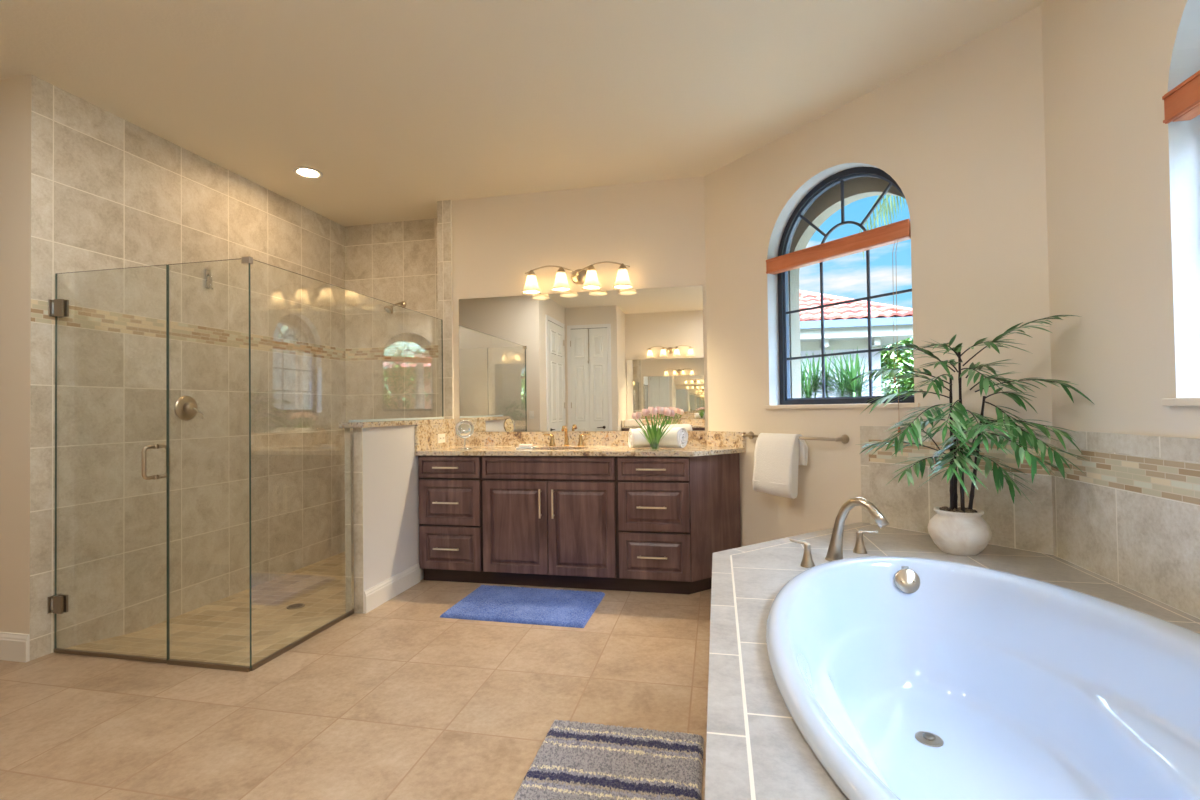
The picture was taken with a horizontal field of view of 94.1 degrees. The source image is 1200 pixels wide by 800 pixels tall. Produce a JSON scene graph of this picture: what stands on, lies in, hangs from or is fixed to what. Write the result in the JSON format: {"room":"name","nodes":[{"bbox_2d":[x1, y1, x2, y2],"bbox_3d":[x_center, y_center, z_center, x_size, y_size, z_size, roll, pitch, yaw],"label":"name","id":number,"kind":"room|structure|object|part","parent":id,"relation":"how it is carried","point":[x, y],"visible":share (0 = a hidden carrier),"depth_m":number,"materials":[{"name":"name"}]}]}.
{"room":"bathroom","nodes":[
{"label":"bathroom","id":0,"kind":"room"},
{"bbox_2d":[0,79,8,631],"bbox_3d":[-4.229,-0.155,3.214,2.410,3.010,0.150,-1,-1,12],"label":"wall","id":1,"kind":"structure","parent":0,"point":[4,84],"depth_m":2.90,"materials":[{"name":"beige paint"}]},
{"bbox_2d":[0,632,29,661],"bbox_3d":[-4.124,1.280,3.088,2.500,0.135,0.016,-1,-1,12],"label":"baseboard","id":2,"kind":"structure","parent":1,"relation":"attached to","point":[13,646],"depth_m":2.84,"materials":[{"name":"white paint"}]},
{"bbox_2d":[7,74,345,660],"bbox_3d":[-2.714,-0.099,4.198,0.150,3.130,2.700,-1,-1,12],"label":"wall","id":3,"kind":"structure","parent":0,"point":[91,188],"depth_m":3.49,"materials":[{"name":"tile"}]},
{"bbox_2d":[47,264,169,662],"bbox_3d":[-2.532,0.321,2.882,0.732,1.997,0.143,-1,-1,12],"label":"shower door","id":4,"kind":"structure","parent":3,"relation":"attached to","point":[56,603],"depth_m":2.92,"materials":[{"name":"clear glass"}]},
{"bbox_3d":[-2.241,0.312,2.821,0.024,0.178,0.143,-1,-1,12],"label":"handle","id":5,"kind":"part","parent":4,"relation":"part of","materials":[{"name":"silver metal"}]},
{"bbox_2d":[174,396,203,419],"bbox_3d":[-2.706,0.053,3.690,0.068,0.164,0.164,-1,-1,12],"label":"shower valve","id":6,"kind":"object","parent":3,"relation":"attached to","point":[186,407],"visible":1,"depth_m":3.67,"materials":[{"name":"silver metal"}]},
{"bbox_3d":[-2.703,0.053,3.689,0.043,0.072,0.072,-1,-1,12],"label":"knob","id":7,"kind":"part","parent":6,"relation":"part of","materials":[{"name":"silver metal"}]},
{"bbox_3d":[-2.675,0.086,3.717,0.017,0.080,0.076,-1,-1,22],"label":"lever","id":8,"kind":"part","parent":6,"relation":"part of","materials":[{"name":"silver metal"}]},
{"bbox_2d":[205,269,212,289],"bbox_3d":[-2.695,-0.832,3.860,0.049,0.142,0.036,-1,-1,12],"label":"robe hook","id":9,"kind":"object","parent":3,"relation":"attached to","point":[208,277],"visible":1,"depth_m":3.85,"materials":[{"name":"silver metal"}]},
{"bbox_3d":[-2.691,-0.817,3.859,0.041,0.114,0.013,-1,-1,12],"label":"hook arm","id":10,"kind":"part","parent":9,"relation":"part of","materials":[{"name":"silver metal"}]},
{"bbox_2d":[0,552,710,799],"bbox_3d":[-1.755,1.353,1.780,7.790,0.120,6.600,-1,-1,12],"label":"floor","id":11,"kind":"structure","parent":0,"point":[398,699],"depth_m":2.44,"materials":[{"name":"tile"}]},
{"bbox_2d":[167,256,252,671],"bbox_3d":[-1.926,0.309,2.755,0.493,2.006,0.024,-1,-1,12],"label":"screen","id":12,"kind":"object","parent":11,"relation":"on","point":[247,260],"visible":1,"depth_m":2.74,"materials":[{"name":"clear glass"}]},
{"bbox_2d":[286,603,304,608],"bbox_3d":[-2.049,1.388,3.763,0.110,0.006,0.110,-1,-1,12],"label":"floor drain","id":13,"kind":"object","parent":11,"relation":"on","point":[297,605],"visible":1,"depth_m":3.75,"materials":[{"name":"grey metal"}]},
{"bbox_2d":[249,259,443,670],"bbox_3d":[-1.499,0.321,3.669,0.020,2.000,1.951,-1,-1,12],"label":"screen","id":14,"kind":"object","parent":11,"relation":"on","point":[258,664],"visible":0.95,"depth_m":3.46,"materials":[{"name":"clear glass"}]},
{"bbox_2d":[440,585,604,627],"bbox_3d":[-0.465,1.292,3.549,0.895,0.024,0.585,-1,-1,13],"label":"bath mat","id":15,"kind":"object","parent":11,"relation":"on","point":[522,605],"visible":1,"depth_m":3.47,"materials":[{"name":"blue fabric"}]},
{"bbox_2d":[418,453,740,593],"bbox_3d":[-0.149,0.849,4.103,2.299,0.922,0.619,-1,-1,12],"label":"vanity cabinet","id":16,"kind":"object","parent":11,"relation":"on","point":[654,524],"visible":1,"depth_m":3.85,"materials":[{"name":"brown wood"}]},
{"bbox_3d":[-1.108,0.485,4.014,0.200,0.012,0.034,-1,-1,12],"label":"handle","id":17,"kind":"part","parent":16,"relation":"part of","materials":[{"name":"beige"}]},
{"bbox_3d":[-1.105,0.738,4.010,0.200,0.012,0.034,-1,-1,12],"label":"handle","id":18,"kind":"part","parent":16,"relation":"part of","materials":[{"name":"beige"}]},
{"bbox_3d":[-1.100,1.067,4.004,0.200,0.012,0.034,-1,-1,12],"label":"handle","id":19,"kind":"part","parent":16,"relation":"part of","materials":[{"name":"beige"}]},
{"bbox_3d":[-1.081,1.067,4.024,0.473,0.308,0.020,-1,-1,12],"label":"drawer","id":20,"kind":"part","parent":16,"relation":"part of","materials":[{"name":"brown wood"}]},
{"bbox_3d":[-1.085,0.738,4.029,0.473,0.323,0.020,-1,-1,12],"label":"drawer","id":21,"kind":"part","parent":16,"relation":"part of","materials":[{"name":"brown wood"}]},
{"bbox_3d":[-1.088,0.485,4.033,0.473,0.152,0.020,-1,-1,12],"label":"drawer","id":22,"kind":"part","parent":16,"relation":"part of","materials":[{"name":"brown wood"}]},
{"bbox_3d":[-0.597,0.891,3.925,0.476,0.645,0.020,-1,-1,12],"label":"door","id":23,"kind":"part","parent":16,"relation":"part of","materials":[{"name":"brown wood"}]},
{"bbox_3d":[-0.414,0.716,3.861,0.012,0.200,0.034,-1,-1,12],"label":"handle","id":24,"kind":"part","parent":16,"relation":"part of","materials":[{"name":"beige"}]},
{"bbox_3d":[-0.324,0.714,3.842,0.012,0.200,0.034,-1,-1,12],"label":"handle","id":25,"kind":"part","parent":16,"relation":"part of","materials":[{"name":"beige"}]},
{"bbox_2d":[415,423,745,456],"bbox_3d":[-0.134,0.276,4.122,2.348,0.222,0.620,-1,-1,12],"label":"countertop","id":26,"kind":"structure","parent":16,"relation":"on","point":[598,443],"depth_m":4.20,"materials":[{"name":"stone"}]},
{"bbox_2d":[438,433,444,442],"bbox_3d":[-1.248,0.302,4.407,0.010,0.072,0.116,-1,-1,12],"label":"wall outlet","id":27,"kind":"object","parent":26,"relation":"attached to","point":[441,437],"visible":1,"depth_m":4.40,"materials":[{"name":"white plastic"}]},
{"bbox_2d":[455,420,473,449],"bbox_3d":[-1.006,0.257,4.152,0.104,0.220,0.106,-1,-1,30],"label":"makeup mirror","id":28,"kind":"object","parent":26,"relation":"on","point":[464,429],"visible":1,"depth_m":4.15,"materials":[{"name":"silver metal"}]},
{"bbox_3d":[-1.006,0.217,4.152,0.124,0.124,0.007,-1,-1,-16],"label":"looking glass","id":29,"kind":"part","parent":28,"relation":"part of","materials":[{"name":"white mirror"}]},
{"bbox_2d":[516,444,534,448],"bbox_3d":[-0.550,0.344,4.127,0.124,0.034,0.084,-1,-1,12],"label":"soap dish","id":30,"kind":"object","parent":26,"relation":"on","point":[521,446],"visible":1,"depth_m":4.10,"materials":[{"name":"white ceramic"}]},
{"bbox_3d":[-0.549,0.354,4.126,0.124,0.014,0.084,-1,-1,12],"label":"dish","id":31,"kind":"part","parent":30,"relation":"part of","materials":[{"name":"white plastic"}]},
{"bbox_2d":[543,426,589,445],"bbox_3d":[-0.271,0.278,4.317,0.379,0.163,0.140,-1,-1,12],"label":"sink faucet","id":32,"kind":"object","parent":26,"relation":"on","point":[564,428],"visible":1,"depth_m":4.34,"materials":[{"name":"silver metal"}]},
{"bbox_3d":[-0.374,0.316,4.381,0.055,0.093,0.055,-1,-1,12],"label":"handle","id":33,"kind":"part","parent":32,"relation":"part of","materials":[{"name":"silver metal"}]},
{"bbox_3d":[-0.271,0.278,4.314,0.044,0.163,0.135,-1,-1,12],"label":"spout","id":34,"kind":"part","parent":32,"relation":"part of","materials":[{"name":"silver metal"}]},
{"bbox_3d":[-0.149,0.312,4.334,0.055,0.093,0.055,-1,-1,12],"label":"handle","id":35,"kind":"part","parent":32,"relation":"part of","materials":[{"name":"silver metal"}]},
{"bbox_2d":[628,428,651,447],"bbox_3d":[0.300,0.271,3.986,0.178,0.139,0.147,-1,-1,-12],"label":"rolled towel","id":36,"kind":"object","parent":26,"relation":"on","point":[636,439],"visible":0.71,"depth_m":3.92,"materials":[{"name":"white fabric"}]},
{"bbox_2d":[657,427,687,447],"bbox_3d":[0.489,0.263,3.906,0.208,0.146,0.155,-1,-1,34],"label":"rolled towel","id":37,"kind":"object","parent":26,"relation":"on","point":[677,437],"visible":0.76,"depth_m":3.84,"materials":[{"name":"white fabric"}]},
{"bbox_3d":[0.370,0.279,3.802,0.088,0.128,0.088,-1,-1,12],"label":"glass vase","id":38,"kind":"object","parent":26,"relation":"on","visible":0},
{"bbox_2d":[632,413,651,446],"bbox_3d":[0.288,0.212,3.807,0.144,0.250,0.046,-1,-1,12],"label":"tulip","id":39,"kind":"object","parent":38,"relation":"in","point":[633,414],"visible":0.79,"depth_m":3.81,"materials":[{"name":"green"}]},
{"bbox_2d":[636,412,652,448],"bbox_3d":[0.303,0.208,3.777,0.122,0.257,0.046,-1,-1,-3],"label":"tulip","id":40,"kind":"object","parent":38,"relation":"in","point":[638,414],"visible":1,"depth_m":3.77,"materials":[{"name":"green plant"}]},
{"bbox_3d":[0.313,0.229,3.787,0.105,0.215,0.006,-1,-1,-15],"label":"stem","id":41,"kind":"part","parent":40,"relation":"part of","materials":[{"name":"green plant"}]},
{"bbox_2d":[642,409,653,448],"bbox_3d":[0.323,0.199,3.773,0.046,0.273,0.094,-1,-1,37],"label":"tulip","id":42,"kind":"object","parent":38,"relation":"in","point":[645,412],"visible":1,"depth_m":3.75,"materials":[{"name":"green plant"}]},
{"bbox_2d":[648,407,653,444],"bbox_3d":[0.345,0.191,3.785,0.046,0.289,0.047,-1,-1,12],"label":"tulip","id":43,"kind":"object","parent":38,"relation":"in","point":[649,408],"visible":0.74,"depth_m":3.78,"materials":[{"name":"green"}]},
{"bbox_2d":[651,408,657,448],"bbox_3d":[0.368,0.194,3.757,0.046,0.281,0.086,-1,-1,12],"label":"tulip","id":44,"kind":"object","parent":38,"relation":"in","point":[654,411],"visible":1,"depth_m":3.75,"materials":[{"name":"green"}]},
{"bbox_2d":[655,407,664,448],"bbox_3d":[0.397,0.191,3.763,0.082,0.287,0.045,-1,-1,29],"label":"tulip","id":45,"kind":"object","parent":38,"relation":"in","point":[661,410],"visible":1,"depth_m":3.76,"materials":[{"name":"green"}]},
{"bbox_2d":[656,409,670,447],"bbox_3d":[0.420,0.198,3.752,0.125,0.273,0.046,-1,-1,28],"label":"tulip","id":46,"kind":"object","parent":38,"relation":"in","point":[667,412],"visible":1,"depth_m":3.75,"materials":[{"name":"green"}]},
{"bbox_2d":[656,410,674,448],"bbox_3d":[0.443,0.201,3.782,0.137,0.267,0.046,-1,-1,12],"label":"tulip","id":47,"kind":"object","parent":38,"relation":"in","point":[672,414],"visible":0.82,"depth_m":3.78,"materials":[{"name":"green plant"}]},
{"bbox_3d":[-0.127,0.883,3.826,0.472,0.645,0.020,-1,-1,12],"label":"door","id":48,"kind":"part","parent":16,"relation":"part of","materials":[{"name":"brown wood"}]},
{"bbox_3d":[0.339,0.461,3.711,0.200,0.012,0.034,-1,-1,12],"label":"handle","id":49,"kind":"part","parent":16,"relation":"part of","materials":[{"name":"beige"}]},
{"bbox_3d":[0.343,0.713,3.707,0.200,0.012,0.034,-1,-1,12],"label":"handle","id":50,"kind":"part","parent":16,"relation":"part of","materials":[{"name":"beige"}]},
{"bbox_3d":[0.347,1.043,3.701,0.200,0.012,0.034,-1,-1,12],"label":"handle","id":51,"kind":"part","parent":16,"relation":"part of","materials":[{"name":"beige"}]},
{"bbox_3d":[0.354,0.461,3.731,0.474,0.152,0.020,-1,-1,12],"label":"drawer","id":52,"kind":"part","parent":16,"relation":"part of","materials":[{"name":"brown wood"}]},
{"bbox_3d":[0.357,0.713,3.727,0.474,0.323,0.020,-1,-1,12],"label":"drawer","id":53,"kind":"part","parent":16,"relation":"part of","materials":[{"name":"brown wood"}]},
{"bbox_3d":[0.361,1.043,3.721,0.474,0.308,0.020,-1,-1,12],"label":"drawer","id":54,"kind":"part","parent":16,"relation":"part of","materials":[{"name":"brown wood"}]},
{"bbox_2d":[513,719,703,799],"bbox_3d":[0.005,1.252,1.688,0.585,0.031,0.959,-1,-1,12],"label":"bath mat","id":55,"kind":"object","parent":11,"relation":"on","point":[575,760],"visible":1,"depth_m":1.90,"materials":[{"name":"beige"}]},
{"bbox_2d":[705,522,1199,799],"bbox_3d":[1.082,0.965,1.651,1.472,0.576,3.202,-1,-1,12],"label":"tub deck","id":56,"kind":"object","parent":11,"relation":"on","point":[755,749],"visible":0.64,"depth_m":1.64,"materials":[{"name":"tile"}]},
{"bbox_2d":[789,497,888,567],"bbox_3d":[1.024,0.551,2.431,0.384,0.294,0.348,-1,-1,18],"label":"tub faucet","id":57,"kind":"object","parent":56,"relation":"on","point":[835,550],"visible":0.97,"depth_m":2.37,"materials":[{"name":"silver metal"}]},
{"bbox_3d":[0.841,0.600,2.353,0.020,0.018,0.088,0,-1,-44],"label":"lever","id":58,"kind":"part","parent":57,"relation":"part of","materials":[{"name":"silver metal"}]},
{"bbox_3d":[0.865,0.643,2.329,0.058,0.097,0.058,0,-1,-44],"label":"handle","id":59,"kind":"part","parent":57,"relation":"part of","materials":[{"name":"silver metal"}]},
{"bbox_3d":[1.070,0.549,2.334,0.070,0.294,0.277,0,-1,-33],"label":"spout","id":60,"kind":"part","parent":57,"relation":"part of","materials":[{"name":"silver metal"}]},
{"bbox_3d":[1.179,0.642,2.534,0.058,0.097,0.058,-1,-1,25],"label":"handle","id":61,"kind":"part","parent":57,"relation":"part of","materials":[{"name":"silver metal"}]},
{"bbox_3d":[1.208,0.598,2.520,0.088,0.018,0.020,-1,-1,25],"label":"lever","id":62,"kind":"part","parent":57,"relation":"part of","materials":[{"name":"silver metal"}]},
{"bbox_2d":[846,315,1093,555],"bbox_3d":[1.546,0.172,2.413,0.880,1.023,0.592,-1,-1,33],"label":"potted plant","id":63,"kind":"object","parent":56,"relation":"on","point":[956,530],"visible":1,"depth_m":2.39,"materials":[{"name":"plant"}]},
{"bbox_3d":[1.615,0.589,2.514,0.244,0.192,0.244,-1,-1,12],"label":"pot","id":64,"kind":"part","parent":63,"relation":"part of","materials":[{"name":"ceramic"}]},
{"bbox_2d":[766,556,1199,799],"bbox_3d":[1.028,0.866,1.336,1.214,0.462,2.071,-1,-1,12],"label":"bathtub","id":65,"kind":"object","parent":56,"relation":"in","point":[905,678],"visible":1,"depth_m":1.77,"materials":[{"name":"white ceramic"}]},
{"bbox_3d":[1.223,0.720,2.221,0.094,0.094,0.016,-1,-13,12],"label":"overflow plate","id":66,"kind":"part","parent":65,"relation":"part of","materials":[{"name":"silver metal"}]},
{"bbox_2d":[345,218,438,421],"bbox_3d":[-1.823,-0.093,5.253,1.160,3.130,0.170,-1,-1,12],"label":"wall","id":67,"kind":"structure","parent":0,"point":[392,366],"depth_m":5.20,"materials":[{"name":"tile"}]},
{"bbox_2d":[384,301,406,313],"bbox_3d":[-1.871,-0.846,5.082,0.088,0.144,0.222,-1,-1,21],"label":"sprayer","id":68,"kind":"object","parent":67,"relation":"attached to","point":[389,309],"visible":0.98,"depth_m":5.02,"materials":[{"name":"silver metal"}]},
{"bbox_2d":[345,200,453,613],"bbox_3d":[-1.358,-0.115,4.343,0.125,3.130,1.760,-1,-1,12],"label":"wall","id":69,"kind":"structure","parent":0,"point":[386,472],"depth_m":3.75,"materials":[{"name":"white paint"}]},
{"bbox_2d":[364,563,419,612],"bbox_3d":[-1.384,1.254,3.762,0.016,0.135,0.642,-1,-1,12],"label":"baseboard","id":70,"kind":"structure","parent":69,"relation":"attached to","point":[375,596],"depth_m":3.71,"materials":[{"name":"white paint"}]},
{"bbox_2d":[339,419,454,427],"bbox_3d":[-1.415,0.164,4.057,0.170,0.034,1.234,-1,-1,12],"label":"cap","id":71,"kind":"object","parent":69,"relation":"on","point":[424,421],"visible":0.94,"depth_m":3.74,"materials":[{"name":"beige stone"}]},
{"bbox_2d":[0,0,1044,226],"bbox_3d":[-1.850,-1.788,1.946,8.040,0.150,7.000,-1,-1,12],"label":"ceiling","id":72,"kind":"structure","parent":0,"point":[402,108],"depth_m":2.95,"materials":[{"name":"beige paint"}]},
{"bbox_2d":[293,167,322,178],"bbox_3d":[-2.146,-1.668,4.107,0.196,0.009,0.196,-1,-1,12],"label":"recessed light","id":73,"kind":"object","parent":72,"relation":"in","point":[306,172],"visible":1,"depth_m":4.10,"materials":[{"name":"white glass"}]},
{"bbox_2d":[452,176,707,431],"bbox_3d":[-0.186,-0.187,4.548,2.086,3.010,0.180,-1,-1,12],"label":"wall","id":74,"kind":"structure","parent":0,"point":[656,229],"depth_m":4.47,"materials":[{"name":"beige paint"}]},
{"bbox_2d":[522,261,632,294],"bbox_3d":[-0.180,-0.957,4.364,0.886,0.209,0.198,-1,-1,12],"label":"vanity light","id":75,"kind":"object","parent":74,"relation":"attached to","point":[589,278],"visible":1,"depth_m":4.33,"materials":[{"name":"white glass"}]},
{"bbox_3d":[-0.541,-0.918,4.418,0.156,0.142,0.156,-1,-1,12],"label":"lamp shade","id":76,"kind":"part","parent":75,"relation":"part of","materials":[{"name":"white glass"}]},
{"bbox_3d":[-0.400,-1.024,4.390,0.404,0.069,0.011,-1,-1,12],"label":"arm","id":77,"kind":"part","parent":75,"relation":"part of","materials":[{"name":"silver metal"}]},
{"bbox_3d":[-0.303,-0.930,4.368,0.156,0.142,0.156,-1,-1,12],"label":"lamp shade","id":78,"kind":"part","parent":75,"relation":"part of","materials":[{"name":"white glass"}]},
{"bbox_3d":[-0.163,-0.985,4.448,0.144,0.122,0.028,-1,-1,12],"label":"plate","id":79,"kind":"part","parent":75,"relation":"part of","materials":[{"name":"silver metal"}]},
{"bbox_3d":[-0.064,-0.934,4.318,0.156,0.142,0.156,-1,-1,12],"label":"lamp shade","id":80,"kind":"part","parent":75,"relation":"part of","materials":[{"name":"white glass"}]},
{"bbox_3d":[0.030,-1.031,4.300,0.404,0.069,0.011,-1,-1,12],"label":"arm","id":81,"kind":"part","parent":75,"relation":"part of","materials":[{"name":"silver metal"}]},
{"bbox_3d":[0.174,-0.930,4.268,0.156,0.142,0.156,-1,-1,12],"label":"lamp shade","id":82,"kind":"part","parent":75,"relation":"part of","materials":[{"name":"white glass"}]},
{"bbox_2d":[455,431,706,445],"bbox_3d":[-0.200,0.306,4.441,2.086,0.110,0.022,-1,-1,12],"label":"backsplash","id":83,"kind":"structure","parent":74,"relation":"attached to","point":[596,438],"depth_m":4.46,"materials":[{"name":"stone"}]},
{"bbox_2d":[459,285,704,431],"bbox_3d":[-0.192,-0.305,4.456,2.006,1.106,0.006,-1,-1,12],"label":"wall mirror","id":84,"kind":"object","parent":74,"relation":"attached to","point":[579,361],"visible":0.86,"depth_m":4.44,"materials":[{"name":"clear glass"}]},
{"bbox_2d":[704,6,1052,546],"bbox_3d":[1.502,-0.229,3.396,0.220,3.010,2.334,0,-1,-33],"label":"wall","id":85,"kind":"structure","parent":0,"point":[961,134],"depth_m":2.93,"materials":[{"name":"beige paint"}]},
{"bbox_2d":[741,431,848,443],"bbox_3d":[1.210,0.237,3.563,0.089,0.054,0.769,0,-1,-33],"label":"towel bar","id":86,"kind":"object","parent":85,"relation":"attached to","point":[844,438],"visible":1,"depth_m":3.34,"materials":[{"name":"silver metal"}]},
{"bbox_3d":[1.015,0.245,3.863,0.089,0.054,0.054,0,-1,-33],"label":"post","id":87,"kind":"part","parent":86,"relation":"part of","materials":[{"name":"silver metal"}]},
{"bbox_2d":[752,433,807,498],"bbox_3d":[1.140,0.413,3.567,0.129,0.398,0.351,0,-1,-33],"label":"hand towel","id":88,"kind":"object","parent":86,"relation":"hanging from","point":[777,456],"visible":1,"depth_m":3.52,"materials":[{"name":"white fabric"}]},
{"bbox_3d":[1.405,0.230,3.264,0.089,0.054,0.054,0,-1,-33],"label":"post","id":89,"kind":"part","parent":86,"relation":"part of","materials":[{"name":"silver metal"}]},
{"bbox_2d":[764,167,919,408],"bbox_3d":[1.516,-0.688,3.445,0.342,1.628,1.016,0,-1,-33],"label":"window","id":90,"kind":"structure","parent":85,"relation":"in","point":[845,187],"depth_m":3.60,"materials":[{"name":"glass"},{"name":"painted metal"}]},
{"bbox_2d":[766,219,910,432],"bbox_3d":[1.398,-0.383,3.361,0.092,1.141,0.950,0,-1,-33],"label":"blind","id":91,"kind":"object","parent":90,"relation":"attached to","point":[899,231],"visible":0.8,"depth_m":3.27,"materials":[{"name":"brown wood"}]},
{"bbox_3d":[1.593,-0.492,3.019,0.033,0.750,0.003,0,-1,-33],"label":"cord","id":92,"kind":"part","parent":91,"relation":"part of","materials":[{"name":"white fabric"}]},
{"bbox_3d":[1.605,-0.357,3.006,0.028,1.020,0.003,0,-1,-33],"label":"cord","id":93,"kind":"part","parent":91,"relation":"part of","materials":[{"name":"white fabric"}]},
{"bbox_3d":[1.435,0.037,3.375,0.127,0.026,1.016,0,-1,-33],"label":"sill","id":94,"kind":"part","parent":90,"relation":"part of","materials":[{"name":"beige stone"}]},
{"bbox_2d":[860,426,1053,554],"bbox_3d":[1.742,0.413,2.821,0.012,0.550,0.897,0,-1,-33],"label":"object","id":95,"kind":"structure","parent":85,"relation":"attached to","point":[1021,524],"depth_m":2.76,"materials":[{"name":"beige tile"}]},
{"bbox_2d":[1041,0,1199,438],"bbox_3d":[1.785,-0.273,0.984,0.220,3.010,2.971,-1,-1,12],"label":"wall","id":96,"kind":"structure","parent":0,"point":[1123,182],"depth_m":2.02,"materials":[{"name":"beige paint"}]},
{"bbox_2d":[1050,429,1199,618],"bbox_3d":[1.722,0.386,1.195,0.012,0.550,2.557,-1,-1,12],"label":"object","id":97,"kind":"structure","parent":96,"relation":"attached to","point":[1130,517],"depth_m":1.97,"materials":[{"name":"beige tile"}]},
{"bbox_2d":[1162,70,1199,123],"bbox_3d":[1.752,-0.945,1.333,0.066,0.095,0.950,-1,-1,12],"label":"blind","id":98,"kind":"object","parent":96,"relation":"attached to","point":[1181,103],"visible":1,"depth_m":1.74,"materials":[{"name":"brown wood"}]},
{"bbox_2d":[1162,397,1199,405],"bbox_3d":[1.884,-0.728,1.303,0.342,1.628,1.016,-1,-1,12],"label":"windowsill","id":99,"kind":"structure","parent":96,"relation":"in","point":[1185,401],"depth_m":1.74,"materials":[{"name":"grey stone"}]},
{"label":"outside","id":100,"kind":"structure","parent":0,"visible":0},
{"bbox_3d":[11.861,1.557,7.709,100.000,0.300,100.000,-1,-1,12],"label":"ground","id":101,"kind":"structure","parent":100,"visible":0},
{"bbox_2d":[801,351,848,397],"bbox_3d":[2.705,0.360,7.476,1.611,2.136,0.518,-1,-1,12],"label":"fan palm","id":102,"kind":"object","parent":101,"relation":"on","point":[803,378],"visible":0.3,"depth_m":7.32,"materials":[{"name":"green plant"}]},
{"bbox_2d":[801,347,901,397],"bbox_3d":[3.115,0.351,7.187,1.591,2.135,0.490,-1,-1,12],"label":"fan palm","id":103,"kind":"object","parent":101,"relation":"on","point":[854,388],"visible":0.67,"depth_m":7.13,"materials":[{"name":"green plant"}]},
{"bbox_2d":[799,290,912,397],"bbox_3d":[0.970,-1.004,17.846,14.350,5.452,8.300,-1,-1,12],"label":"house","id":104,"kind":"structure","parent":101,"relation":"on","point":[845,325],"depth_m":13.04,"materials":[{"name":"grey paint"}]},
{"bbox_2d":[859,195,906,257],"bbox_3d":[4.029,-0.849,5.905,4.077,4.669,4.110,-1,-1,-3],"label":"palm tree","id":105,"kind":"object","parent":101,"relation":"on","point":[883,205],"visible":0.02,"depth_m":7.61,"materials":[{"name":"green plant"}]},
{"bbox_2d":[880,338,913,395],"bbox_3d":[10.844,-0.414,19.648,4.445,4.073,4.389,-1,-1,3],"label":"tree","id":106,"kind":"object","parent":101,"relation":"on","point":[887,362],"visible":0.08,"depth_m":18.86,"materials":[{"name":"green plant"}]},
{"bbox_2d":[881,360,913,395],"bbox_3d":[9.433,0.195,16.192,2.651,2.783,2.608,-1,-1,32],"label":"tree","id":107,"kind":"object","parent":101,"relation":"on","point":[908,383],"visible":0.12,"depth_m":16.20,"materials":[{"name":"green plant"}]}
]}

